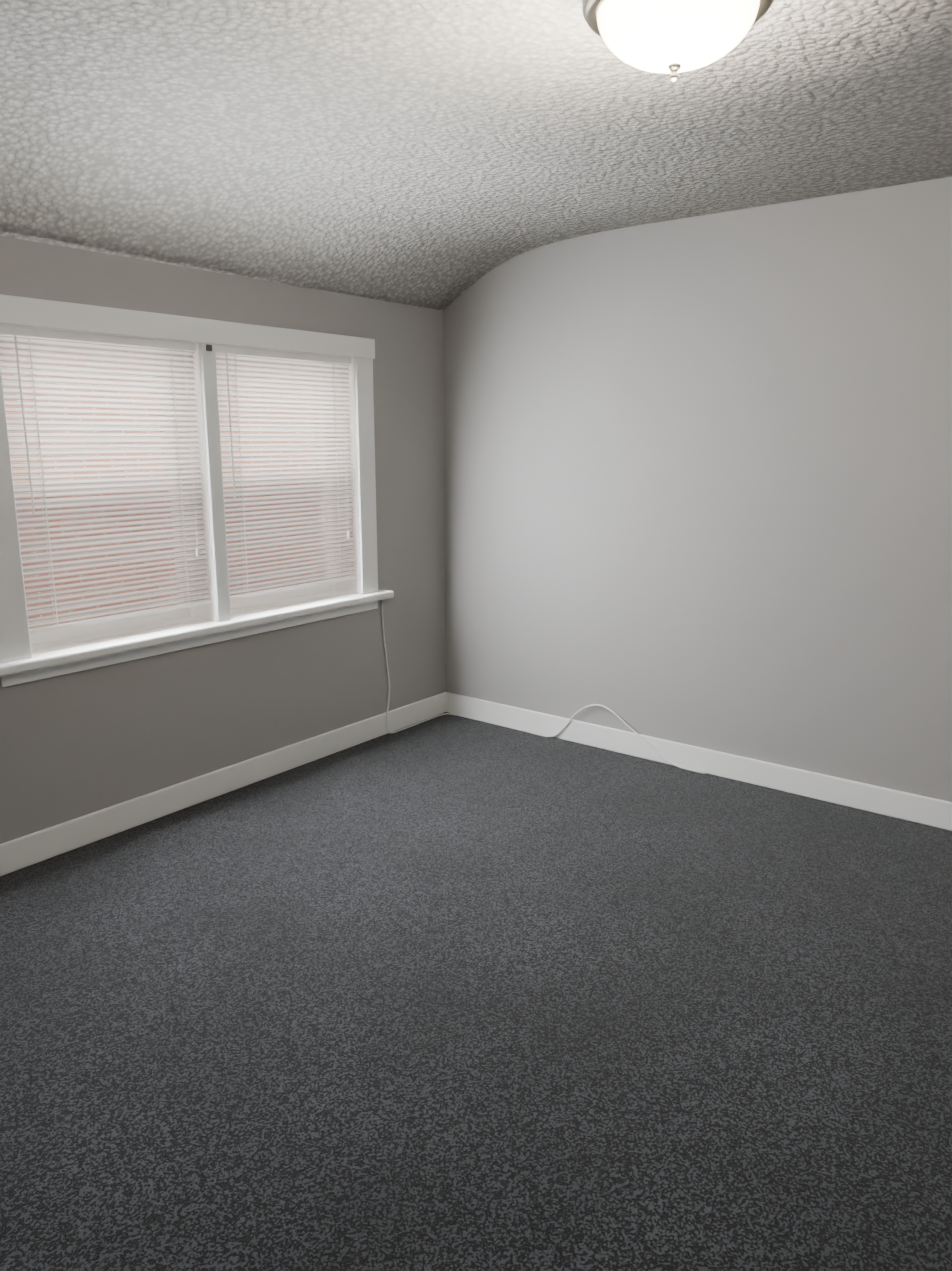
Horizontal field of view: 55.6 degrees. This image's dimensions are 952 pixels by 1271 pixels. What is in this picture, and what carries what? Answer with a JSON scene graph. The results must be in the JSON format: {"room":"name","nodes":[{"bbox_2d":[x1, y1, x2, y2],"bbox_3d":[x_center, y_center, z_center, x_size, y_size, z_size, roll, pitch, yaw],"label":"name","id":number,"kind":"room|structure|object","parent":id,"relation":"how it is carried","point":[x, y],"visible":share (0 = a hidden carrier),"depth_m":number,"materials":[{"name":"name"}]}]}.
{"room":"empty room","nodes":[
{"label":"empty room","id":0,"kind":"room"},
{"bbox_2d":[0,236,445,843],"bbox_3d":[-1.645,-0.528,3.129,0.250,2.700,4.500,9,16,37],"label":"wall","id":1,"kind":"structure","parent":0,"point":[78,744],"depth_m":3.88,"materials":[{"name":"grey paint"}]},
{"bbox_2d":[0,294,393,686],"bbox_3d":[-1.151,-0.622,3.736,0.342,1.286,1.985,9,16,37],"label":"window","id":2,"kind":"structure","parent":1,"relation":"in","point":[185,355],"depth_m":3.55,"materials":[{"name":"white plastic"}]},
{"bbox_2d":[0,692,446,875],"bbox_3d":[-1.540,0.752,3.327,0.016,0.115,4.500,9,16,37],"label":"baseboard","id":3,"kind":"structure","parent":1,"relation":"attached to","point":[16,854],"depth_m":3.78,"materials":[{"name":"white wood"}]},
{"bbox_2d":[0,712,951,1270],"bbox_3d":[0.156,1.148,2.073,4.800,0.120,5.000,9,16,37],"label":"floor","id":4,"kind":"structure","parent":0,"point":[446,992],"depth_m":2.36,"materials":[{"name":"carpet"}]},
{"bbox_2d":[381,600,705,773],"bbox_3d":[0.285,0.225,4.335,1.558,0.716,0.496,9,16,37],"label":"cord","id":5,"kind":"object","parent":4,"relation":"on","point":[614,713],"visible":1,"depth_m":4.61,"materials":[{"name":"white plastic"}]},
{"bbox_2d":[0,0,951,310],"bbox_3d":[0.156,-1.273,1.541,4.300,0.562,4.500,9,16,37],"label":"ceiling","id":6,"kind":"structure","parent":0,"point":[438,154],"depth_m":2.64,"materials":[{"name":"white paint"}]},
{"bbox_2d":[582,0,773,81],"bbox_3d":[0.410,-1.232,1.853,0.384,0.174,0.384,9,16,37],"label":"flush-mount ceiling light","id":7,"kind":"object","parent":6,"relation":"attached to","point":[674,38],"visible":1,"depth_m":1.79,"materials":[{"name":"white glass"}]},
{"bbox_2d":[443,177,951,801],"bbox_3d":[1.607,-0.632,3.606,4.800,2.700,0.250,9,16,37],"label":"wall","id":8,"kind":"structure","parent":0,"point":[697,481],"depth_m":3.88,"materials":[{"name":"grey paint"}]},
{"bbox_2d":[446,692,951,830],"bbox_3d":[1.532,0.653,3.776,4.284,0.115,0.016,9,16,37],"label":"baseboard","id":9,"kind":"structure","parent":8,"relation":"attached to","point":[928,811],"depth_m":4.07,"materials":[{"name":"white wood"}]},
{"label":"outside","id":10,"kind":"structure","parent":0,"visible":0},
{"bbox_2d":[0,348,321,628],"bbox_3d":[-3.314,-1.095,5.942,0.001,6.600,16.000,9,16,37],"label":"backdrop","id":11,"kind":"structure","parent":10,"point":[146,508],"depth_m":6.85,"materials":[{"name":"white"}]}
]}

